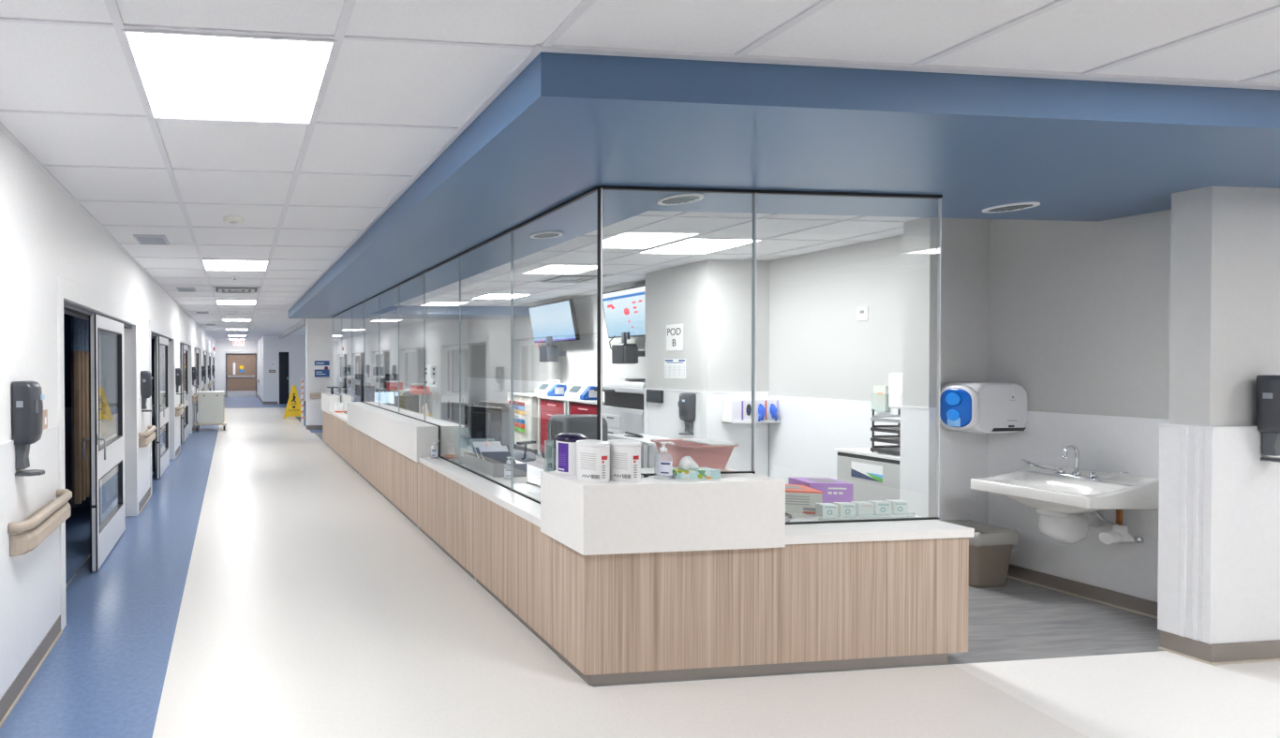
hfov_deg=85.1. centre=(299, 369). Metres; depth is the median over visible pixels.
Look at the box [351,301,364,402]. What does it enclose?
window
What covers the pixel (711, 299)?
wall column
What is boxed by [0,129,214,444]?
wall
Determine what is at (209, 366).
dispenser
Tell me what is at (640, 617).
reception desk
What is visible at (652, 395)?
reader
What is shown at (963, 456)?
trim
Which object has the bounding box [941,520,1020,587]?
waste bin
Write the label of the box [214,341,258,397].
wall
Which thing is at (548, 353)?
mount
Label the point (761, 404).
glove box
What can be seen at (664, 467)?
print
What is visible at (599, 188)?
trim
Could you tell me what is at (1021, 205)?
recessed light
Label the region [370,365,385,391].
stand
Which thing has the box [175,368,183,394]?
dispenser
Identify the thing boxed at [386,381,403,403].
sharps container
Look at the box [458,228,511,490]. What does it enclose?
window frame
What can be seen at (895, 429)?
tray
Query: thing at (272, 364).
notice
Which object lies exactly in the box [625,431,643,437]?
stapler
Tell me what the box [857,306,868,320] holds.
thermostat
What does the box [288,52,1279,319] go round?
soffit
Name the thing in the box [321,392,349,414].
raised ledge
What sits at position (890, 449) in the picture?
tray
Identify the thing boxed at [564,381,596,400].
patient monitor
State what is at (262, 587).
floor
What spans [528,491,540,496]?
paper sheet
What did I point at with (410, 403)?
monitor
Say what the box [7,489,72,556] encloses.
handrail
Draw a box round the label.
[555,440,576,476]
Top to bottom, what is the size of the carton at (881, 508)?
0.078 m
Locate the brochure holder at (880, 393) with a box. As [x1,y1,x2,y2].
[873,386,888,411]
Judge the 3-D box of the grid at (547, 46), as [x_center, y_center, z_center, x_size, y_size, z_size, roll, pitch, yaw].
[2.267,-1.209,12.690,9.265,0.012,32.800,0,1,-6]
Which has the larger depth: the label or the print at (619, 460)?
the label
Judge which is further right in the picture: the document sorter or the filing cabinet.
the filing cabinet
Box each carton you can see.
[788,477,853,504]
[815,503,837,519]
[833,502,855,518]
[850,501,873,517]
[867,500,891,516]
[885,499,907,515]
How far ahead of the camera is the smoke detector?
4.42 m
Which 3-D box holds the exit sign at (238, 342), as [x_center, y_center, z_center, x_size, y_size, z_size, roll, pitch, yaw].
[-2.695,-1.181,26.451,0.480,0.310,0.045,0,1,-6]
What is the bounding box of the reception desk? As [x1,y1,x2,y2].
[322,410,968,685]
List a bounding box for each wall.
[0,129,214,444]
[63,313,153,507]
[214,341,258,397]
[257,335,305,401]
[305,318,467,421]
[467,209,1171,602]
[1168,186,1279,426]
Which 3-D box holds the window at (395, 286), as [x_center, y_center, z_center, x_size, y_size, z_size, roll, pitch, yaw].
[1.109,-0.238,7.507,0.024,1.516,0.970,0,1,-6]
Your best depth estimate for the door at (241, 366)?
28.64 m
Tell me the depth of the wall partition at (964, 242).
4.52 m
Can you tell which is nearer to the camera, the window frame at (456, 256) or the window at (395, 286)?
the window frame at (456, 256)
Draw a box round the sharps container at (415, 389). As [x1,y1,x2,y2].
[409,384,430,413]
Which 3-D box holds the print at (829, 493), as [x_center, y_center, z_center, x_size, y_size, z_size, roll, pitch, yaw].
[3.217,0.731,3.589,0.100,0.040,0.002,0,1,6]
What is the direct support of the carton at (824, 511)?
on the countertop at (521, 506)
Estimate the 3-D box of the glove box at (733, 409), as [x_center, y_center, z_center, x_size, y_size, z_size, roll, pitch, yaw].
[4.549,0.438,6.292,0.127,0.235,0.110,0,1,-6]
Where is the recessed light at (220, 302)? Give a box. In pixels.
[215,299,256,304]
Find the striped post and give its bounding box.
[300,377,303,428]
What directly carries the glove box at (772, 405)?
in the rack
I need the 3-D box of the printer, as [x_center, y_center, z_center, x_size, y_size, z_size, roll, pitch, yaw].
[4.438,0.814,7.857,0.720,1.380,0.860,0,1,-6]
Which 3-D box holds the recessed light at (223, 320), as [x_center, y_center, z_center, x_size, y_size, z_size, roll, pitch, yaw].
[-1.559,-1.218,14.845,0.699,0.010,0.699,0,1,-6]
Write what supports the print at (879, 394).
attached to the brochure holder at (880, 393)
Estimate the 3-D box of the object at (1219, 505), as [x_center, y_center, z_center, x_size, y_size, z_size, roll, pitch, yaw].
[6.327,0.870,3.402,3.121,1.145,0.194,0,1,-6]
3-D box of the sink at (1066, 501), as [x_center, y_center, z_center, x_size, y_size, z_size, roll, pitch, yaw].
[5.014,0.823,3.951,0.547,0.647,0.590,0,1,-6]
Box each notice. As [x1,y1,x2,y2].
[269,362,275,367]
[425,364,437,387]
[664,358,685,378]
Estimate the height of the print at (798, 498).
0.111 m
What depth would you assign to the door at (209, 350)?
24.06 m
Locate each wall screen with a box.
[528,298,580,342]
[602,284,645,338]
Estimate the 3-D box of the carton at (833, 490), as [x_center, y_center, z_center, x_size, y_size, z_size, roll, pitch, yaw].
[3.196,0.759,3.685,0.242,0.151,0.187,0,1,6]
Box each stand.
[340,365,354,396]
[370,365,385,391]
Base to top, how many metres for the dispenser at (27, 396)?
0.452 m
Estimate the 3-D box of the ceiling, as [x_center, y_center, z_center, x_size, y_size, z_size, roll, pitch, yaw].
[0.508,-1.232,12.508,12.800,0.050,32.800,0,1,-6]
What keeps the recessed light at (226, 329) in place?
in the ceiling
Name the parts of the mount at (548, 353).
stem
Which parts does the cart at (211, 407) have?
drawer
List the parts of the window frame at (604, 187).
pane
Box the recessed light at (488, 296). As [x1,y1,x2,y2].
[473,294,531,299]
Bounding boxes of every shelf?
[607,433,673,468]
[722,419,780,423]
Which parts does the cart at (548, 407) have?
drawer, drawer, drawer, drawer, drawer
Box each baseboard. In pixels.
[0,425,194,729]
[223,394,305,404]
[306,425,322,430]
[1007,564,1157,619]
[1158,630,1279,665]
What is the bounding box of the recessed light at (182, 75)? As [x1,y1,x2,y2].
[120,28,337,124]
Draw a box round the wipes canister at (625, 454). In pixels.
[607,439,641,482]
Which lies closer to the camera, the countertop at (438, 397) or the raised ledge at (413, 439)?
the raised ledge at (413, 439)
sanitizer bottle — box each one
[431,440,438,457]
[504,457,514,477]
[656,441,674,476]
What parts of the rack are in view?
plate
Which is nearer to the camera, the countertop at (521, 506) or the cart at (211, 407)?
the countertop at (521, 506)
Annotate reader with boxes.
[646,389,663,402]
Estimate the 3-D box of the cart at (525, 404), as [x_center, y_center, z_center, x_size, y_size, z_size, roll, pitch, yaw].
[4.232,0.961,10.692,0.628,1.030,1.121,0,1,-6]
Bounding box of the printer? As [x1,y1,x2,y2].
[594,378,644,468]
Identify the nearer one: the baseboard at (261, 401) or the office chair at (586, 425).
the office chair at (586, 425)
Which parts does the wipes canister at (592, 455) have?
lid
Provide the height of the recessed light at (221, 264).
0.010 m
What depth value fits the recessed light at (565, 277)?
7.59 m
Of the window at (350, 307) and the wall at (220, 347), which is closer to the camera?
the window at (350, 307)
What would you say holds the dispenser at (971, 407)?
attached to the wall partition at (964, 242)
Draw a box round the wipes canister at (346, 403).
[344,401,347,412]
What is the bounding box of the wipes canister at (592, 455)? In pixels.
[576,439,610,482]
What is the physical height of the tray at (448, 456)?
0.020 m
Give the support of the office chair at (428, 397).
on the floor
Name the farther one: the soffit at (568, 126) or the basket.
the basket
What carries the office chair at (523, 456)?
on the floor
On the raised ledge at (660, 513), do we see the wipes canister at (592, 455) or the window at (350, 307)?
the wipes canister at (592, 455)
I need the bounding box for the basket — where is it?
[340,389,353,396]
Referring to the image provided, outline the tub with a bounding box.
[650,438,741,469]
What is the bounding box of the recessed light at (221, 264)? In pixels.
[201,259,268,270]
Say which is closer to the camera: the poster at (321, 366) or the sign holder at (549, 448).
the sign holder at (549, 448)
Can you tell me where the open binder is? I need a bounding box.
[526,477,540,488]
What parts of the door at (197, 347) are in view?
pane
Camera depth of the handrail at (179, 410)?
10.12 m
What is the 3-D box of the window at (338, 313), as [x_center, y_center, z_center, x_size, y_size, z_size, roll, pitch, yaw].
[0.709,-0.134,11.373,0.024,1.800,1.020,0,1,-6]
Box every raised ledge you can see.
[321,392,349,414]
[347,401,465,462]
[540,467,785,555]
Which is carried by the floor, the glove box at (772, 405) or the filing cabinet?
the filing cabinet
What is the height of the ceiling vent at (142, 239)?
0.022 m
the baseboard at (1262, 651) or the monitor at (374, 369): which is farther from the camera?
the monitor at (374, 369)
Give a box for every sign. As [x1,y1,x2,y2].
[233,339,243,345]
[283,385,304,418]
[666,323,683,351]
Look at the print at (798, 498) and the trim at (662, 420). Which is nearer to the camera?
the print at (798, 498)
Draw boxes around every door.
[56,274,138,630]
[148,319,175,494]
[178,334,192,450]
[193,342,201,424]
[202,345,208,390]
[208,348,211,390]
[212,351,215,390]
[224,351,256,397]
[277,350,290,404]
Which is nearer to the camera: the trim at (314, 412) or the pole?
the pole
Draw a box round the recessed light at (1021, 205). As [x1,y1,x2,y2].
[982,202,1040,212]
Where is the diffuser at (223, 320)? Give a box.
[223,319,250,321]
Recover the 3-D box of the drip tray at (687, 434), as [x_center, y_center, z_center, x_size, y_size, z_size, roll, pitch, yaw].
[4.223,0.710,6.567,0.125,0.016,0.110,0,1,-6]
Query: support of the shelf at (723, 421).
attached to the rack
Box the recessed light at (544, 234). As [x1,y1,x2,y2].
[529,231,563,238]
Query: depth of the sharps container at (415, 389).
7.95 m
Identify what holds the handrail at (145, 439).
attached to the wall at (44, 234)
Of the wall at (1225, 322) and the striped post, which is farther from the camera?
the striped post
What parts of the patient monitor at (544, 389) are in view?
panel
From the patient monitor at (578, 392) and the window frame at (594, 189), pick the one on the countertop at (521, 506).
the window frame at (594, 189)
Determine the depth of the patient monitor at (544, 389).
9.78 m
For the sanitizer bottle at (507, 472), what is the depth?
4.50 m
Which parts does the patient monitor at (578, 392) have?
handle, panel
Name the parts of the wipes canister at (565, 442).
lid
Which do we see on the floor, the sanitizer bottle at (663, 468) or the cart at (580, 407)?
the cart at (580, 407)
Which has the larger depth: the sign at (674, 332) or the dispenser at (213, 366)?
the dispenser at (213, 366)
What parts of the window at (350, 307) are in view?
pane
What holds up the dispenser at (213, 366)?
attached to the wall at (44, 234)
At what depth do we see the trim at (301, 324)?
17.36 m
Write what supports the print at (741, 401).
attached to the glove box at (733, 409)
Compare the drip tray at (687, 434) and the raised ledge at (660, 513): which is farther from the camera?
the drip tray at (687, 434)
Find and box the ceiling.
[0,0,1279,341]
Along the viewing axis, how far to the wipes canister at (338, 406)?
10.62 m
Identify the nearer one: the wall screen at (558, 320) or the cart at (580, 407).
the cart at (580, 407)
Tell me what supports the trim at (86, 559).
attached to the wall at (108, 343)
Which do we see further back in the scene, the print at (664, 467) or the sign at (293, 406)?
the sign at (293, 406)
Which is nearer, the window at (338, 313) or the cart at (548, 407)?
the cart at (548, 407)
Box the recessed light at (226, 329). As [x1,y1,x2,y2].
[225,328,248,330]
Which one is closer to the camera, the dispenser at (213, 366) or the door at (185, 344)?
the door at (185, 344)
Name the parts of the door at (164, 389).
fixed panel, handle, pane, pane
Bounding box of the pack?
[667,456,720,478]
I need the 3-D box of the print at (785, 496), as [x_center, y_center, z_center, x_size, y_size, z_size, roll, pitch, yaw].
[2.880,0.763,3.487,0.140,0.050,0.002,0,1,14]
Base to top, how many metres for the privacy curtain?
2.378 m
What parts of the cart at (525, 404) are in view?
rail, drawer, drawer, drawer, drawer, drawer, drawer, drawer, drawer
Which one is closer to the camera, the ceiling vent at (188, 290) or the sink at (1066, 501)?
the sink at (1066, 501)
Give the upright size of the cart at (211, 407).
0.920 m
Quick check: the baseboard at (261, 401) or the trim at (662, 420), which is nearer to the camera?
the trim at (662, 420)
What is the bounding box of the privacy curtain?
[70,315,89,504]
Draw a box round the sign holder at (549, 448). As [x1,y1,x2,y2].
[547,446,552,468]
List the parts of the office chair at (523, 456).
backrest, seat, armrest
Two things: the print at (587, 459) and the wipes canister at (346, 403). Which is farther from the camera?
the wipes canister at (346, 403)
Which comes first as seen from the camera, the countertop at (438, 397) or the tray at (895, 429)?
the tray at (895, 429)
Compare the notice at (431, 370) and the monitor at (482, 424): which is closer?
the monitor at (482, 424)
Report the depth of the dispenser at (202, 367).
17.70 m
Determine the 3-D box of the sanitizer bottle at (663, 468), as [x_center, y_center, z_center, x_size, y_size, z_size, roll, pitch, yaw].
[1.863,0.466,3.072,0.081,0.192,0.081,-1,1,-28]
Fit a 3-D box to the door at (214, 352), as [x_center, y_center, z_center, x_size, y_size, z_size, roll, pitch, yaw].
[-3.946,0.275,27.127,0.246,2.130,2.810,0,1,-6]
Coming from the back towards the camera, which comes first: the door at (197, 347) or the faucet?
the door at (197, 347)
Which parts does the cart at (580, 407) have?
drawer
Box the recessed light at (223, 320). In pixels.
[222,318,251,321]
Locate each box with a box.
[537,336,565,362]
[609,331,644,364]
[723,399,743,420]
[737,399,751,420]
[756,399,766,421]
[764,399,778,421]
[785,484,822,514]
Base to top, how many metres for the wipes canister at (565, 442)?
0.214 m
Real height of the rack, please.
0.260 m
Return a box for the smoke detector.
[223,216,243,223]
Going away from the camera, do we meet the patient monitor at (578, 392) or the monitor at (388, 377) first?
the patient monitor at (578, 392)
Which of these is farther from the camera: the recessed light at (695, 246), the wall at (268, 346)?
the wall at (268, 346)
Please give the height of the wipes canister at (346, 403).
0.180 m
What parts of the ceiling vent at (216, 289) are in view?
blade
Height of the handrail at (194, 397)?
0.157 m
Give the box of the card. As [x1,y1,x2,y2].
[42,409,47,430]
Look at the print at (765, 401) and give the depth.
6.27 m
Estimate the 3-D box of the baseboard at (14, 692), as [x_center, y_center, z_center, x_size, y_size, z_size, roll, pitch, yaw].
[-2.320,1.432,12.238,0.022,0.105,32.795,0,1,-6]
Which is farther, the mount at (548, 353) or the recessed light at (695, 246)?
the mount at (548, 353)
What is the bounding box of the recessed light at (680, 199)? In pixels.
[656,193,703,205]
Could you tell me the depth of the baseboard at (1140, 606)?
4.02 m
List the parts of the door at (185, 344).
pane, pane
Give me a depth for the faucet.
3.95 m
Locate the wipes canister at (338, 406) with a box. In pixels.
[334,401,342,413]
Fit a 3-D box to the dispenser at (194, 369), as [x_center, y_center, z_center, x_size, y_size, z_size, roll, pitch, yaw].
[-2.458,0.176,14.074,0.125,0.452,0.150,0,1,-6]
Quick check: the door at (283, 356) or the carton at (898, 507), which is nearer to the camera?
the carton at (898, 507)
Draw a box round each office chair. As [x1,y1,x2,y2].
[402,390,431,414]
[477,401,535,462]
[544,415,607,470]
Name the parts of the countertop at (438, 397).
door, door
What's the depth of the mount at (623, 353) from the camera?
8.26 m
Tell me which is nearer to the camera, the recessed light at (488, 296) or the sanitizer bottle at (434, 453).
the sanitizer bottle at (434, 453)
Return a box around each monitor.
[340,365,354,378]
[342,373,362,389]
[353,386,374,401]
[370,365,385,378]
[373,390,398,403]
[379,373,398,387]
[394,395,418,413]
[441,401,474,447]
[464,405,502,446]
[534,379,566,396]
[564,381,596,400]
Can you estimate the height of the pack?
0.109 m
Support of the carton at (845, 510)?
on the countertop at (521, 506)
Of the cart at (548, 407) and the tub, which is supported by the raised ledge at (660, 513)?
the tub
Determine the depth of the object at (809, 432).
4.24 m
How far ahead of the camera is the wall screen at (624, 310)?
8.28 m
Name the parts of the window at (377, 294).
pane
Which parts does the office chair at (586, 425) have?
armrest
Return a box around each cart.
[193,390,227,431]
[506,392,542,454]
[536,395,575,458]
[565,398,604,415]
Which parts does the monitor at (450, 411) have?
casing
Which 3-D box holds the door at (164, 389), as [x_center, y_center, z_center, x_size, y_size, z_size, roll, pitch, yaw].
[-2.032,0.455,8.652,0.246,2.130,2.810,0,1,-6]
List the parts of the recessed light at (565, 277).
blade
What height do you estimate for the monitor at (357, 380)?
0.450 m
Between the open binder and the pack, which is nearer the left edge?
the open binder
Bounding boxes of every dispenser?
[11,381,44,476]
[140,371,153,412]
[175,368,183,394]
[192,367,197,386]
[201,366,205,380]
[208,365,211,378]
[211,365,214,376]
[677,393,696,435]
[888,372,902,409]
[939,381,1026,433]
[1256,374,1279,462]
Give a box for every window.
[331,312,341,401]
[341,307,351,414]
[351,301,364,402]
[363,294,378,407]
[378,284,398,414]
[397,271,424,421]
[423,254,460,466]
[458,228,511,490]
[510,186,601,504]
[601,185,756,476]
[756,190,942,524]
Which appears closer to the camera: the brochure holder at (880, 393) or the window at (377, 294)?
the brochure holder at (880, 393)
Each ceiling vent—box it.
[133,234,169,245]
[176,287,196,292]
[211,285,260,293]
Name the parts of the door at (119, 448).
handle, fixed panel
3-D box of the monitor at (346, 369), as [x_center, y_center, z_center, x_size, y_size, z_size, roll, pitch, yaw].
[1.067,0.060,13.483,0.320,0.300,0.120,0,1,-6]
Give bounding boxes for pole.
[326,386,338,394]
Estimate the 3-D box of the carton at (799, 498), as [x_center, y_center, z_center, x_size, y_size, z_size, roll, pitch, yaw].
[2.925,0.771,3.582,0.234,0.131,0.210,0,1,14]
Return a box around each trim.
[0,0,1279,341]
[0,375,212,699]
[65,471,154,588]
[279,318,305,339]
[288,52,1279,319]
[306,377,468,425]
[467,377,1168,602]
[596,187,755,474]
[643,387,769,476]
[899,405,988,524]
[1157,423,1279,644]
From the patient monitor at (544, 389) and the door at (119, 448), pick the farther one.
the patient monitor at (544, 389)
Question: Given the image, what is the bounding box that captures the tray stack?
[870,409,900,455]
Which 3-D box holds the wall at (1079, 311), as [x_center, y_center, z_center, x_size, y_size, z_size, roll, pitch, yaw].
[4.819,0.151,9.097,0.140,2.678,11.500,0,1,-6]
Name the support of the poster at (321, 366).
attached to the wall at (322, 335)
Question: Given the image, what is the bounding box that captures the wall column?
[644,259,769,391]
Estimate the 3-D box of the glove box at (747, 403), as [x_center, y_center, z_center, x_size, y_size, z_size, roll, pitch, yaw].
[4.683,0.438,6.299,0.127,0.235,0.124,0,1,-6]
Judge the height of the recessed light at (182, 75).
0.010 m
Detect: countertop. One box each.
[330,411,974,544]
[349,391,468,418]
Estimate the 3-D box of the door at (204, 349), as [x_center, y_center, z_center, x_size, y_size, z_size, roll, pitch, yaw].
[-3.180,0.347,19.737,0.246,2.130,2.810,0,1,-6]
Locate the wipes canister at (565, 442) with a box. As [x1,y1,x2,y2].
[554,432,587,476]
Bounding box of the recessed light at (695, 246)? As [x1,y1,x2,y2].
[637,238,763,254]
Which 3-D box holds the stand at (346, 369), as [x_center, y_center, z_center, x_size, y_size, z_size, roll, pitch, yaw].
[1.094,0.684,13.492,0.530,1.550,0.552,0,1,-6]
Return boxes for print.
[580,452,595,470]
[611,452,627,469]
[660,462,669,474]
[741,401,743,420]
[764,401,766,419]
[776,401,778,419]
[785,486,815,510]
[785,495,809,505]
[828,488,846,494]
[877,392,882,401]
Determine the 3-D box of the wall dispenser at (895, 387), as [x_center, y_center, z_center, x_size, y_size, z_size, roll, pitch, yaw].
[5.053,0.181,4.904,0.260,0.300,0.310,0,1,-6]
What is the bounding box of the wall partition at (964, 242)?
[902,217,990,407]
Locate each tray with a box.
[14,469,44,476]
[443,454,462,459]
[678,432,693,435]
[870,415,900,423]
[870,425,900,433]
[870,435,900,445]
[870,445,900,455]
[1260,457,1279,462]
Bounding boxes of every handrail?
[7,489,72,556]
[138,425,156,447]
[175,404,183,416]
[192,393,197,402]
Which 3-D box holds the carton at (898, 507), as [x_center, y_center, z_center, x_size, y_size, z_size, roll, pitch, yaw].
[3.439,0.797,3.454,0.084,0.078,0.051,0,1,2]
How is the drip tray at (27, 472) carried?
on the dispenser at (27, 396)
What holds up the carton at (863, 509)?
on the countertop at (521, 506)
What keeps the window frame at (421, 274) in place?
on the raised ledge at (413, 439)
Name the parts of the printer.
control panel, paper drawer, paper drawer, door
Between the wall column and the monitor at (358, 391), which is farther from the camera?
the monitor at (358, 391)
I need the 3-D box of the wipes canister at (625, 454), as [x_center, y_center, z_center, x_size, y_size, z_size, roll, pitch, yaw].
[1.651,0.462,3.056,0.158,0.202,0.158,0,1,-6]
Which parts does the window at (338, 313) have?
pane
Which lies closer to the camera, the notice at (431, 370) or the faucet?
the faucet
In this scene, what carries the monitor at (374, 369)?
on the stand at (374, 369)
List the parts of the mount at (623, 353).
stem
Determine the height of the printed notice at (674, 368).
0.220 m
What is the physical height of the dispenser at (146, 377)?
0.452 m
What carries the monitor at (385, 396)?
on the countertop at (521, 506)
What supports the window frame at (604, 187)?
on the raised ledge at (660, 513)
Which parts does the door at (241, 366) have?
kick plate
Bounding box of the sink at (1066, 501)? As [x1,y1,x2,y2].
[970,445,1159,544]
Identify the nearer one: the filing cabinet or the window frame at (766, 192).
the window frame at (766, 192)
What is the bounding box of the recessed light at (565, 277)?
[535,273,613,282]
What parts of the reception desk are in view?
panel, panel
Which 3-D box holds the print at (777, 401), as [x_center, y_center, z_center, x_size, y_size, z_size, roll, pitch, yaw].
[5.007,0.437,6.284,0.018,0.215,0.001,0,1,-6]
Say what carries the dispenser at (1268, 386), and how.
attached to the wall at (1225, 322)
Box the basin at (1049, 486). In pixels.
[970,463,1159,509]
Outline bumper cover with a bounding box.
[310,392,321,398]
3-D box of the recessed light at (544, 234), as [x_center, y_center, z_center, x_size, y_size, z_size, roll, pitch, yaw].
[1.772,-0.961,4.309,0.224,0.010,0.224,0,1,-6]
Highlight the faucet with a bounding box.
[1020,445,1128,481]
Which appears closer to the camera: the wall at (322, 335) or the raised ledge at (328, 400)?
the raised ledge at (328, 400)
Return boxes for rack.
[722,397,780,423]
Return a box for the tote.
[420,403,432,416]
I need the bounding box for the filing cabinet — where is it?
[834,447,900,502]
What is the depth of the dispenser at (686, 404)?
6.52 m
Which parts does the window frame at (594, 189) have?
pane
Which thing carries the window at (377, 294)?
on the raised ledge at (413, 439)
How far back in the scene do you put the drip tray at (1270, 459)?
3.14 m
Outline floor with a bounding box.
[0,396,1279,737]
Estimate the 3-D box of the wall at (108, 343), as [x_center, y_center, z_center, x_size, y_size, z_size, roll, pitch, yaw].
[-4.156,0.154,12.058,3.295,2.678,32.840,0,1,-6]
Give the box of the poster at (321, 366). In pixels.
[314,359,329,377]
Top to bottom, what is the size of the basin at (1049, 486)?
0.209 m
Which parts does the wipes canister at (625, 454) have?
lid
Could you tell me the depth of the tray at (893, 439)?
4.96 m
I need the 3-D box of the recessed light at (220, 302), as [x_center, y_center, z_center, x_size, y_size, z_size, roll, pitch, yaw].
[-1.119,-1.176,10.598,0.699,0.010,0.699,0,1,-6]
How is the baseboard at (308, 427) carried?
attached to the wall at (322, 335)
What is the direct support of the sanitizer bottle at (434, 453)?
on the countertop at (521, 506)
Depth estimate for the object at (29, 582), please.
3.06 m
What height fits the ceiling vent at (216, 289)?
0.030 m
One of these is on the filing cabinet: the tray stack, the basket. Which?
the tray stack

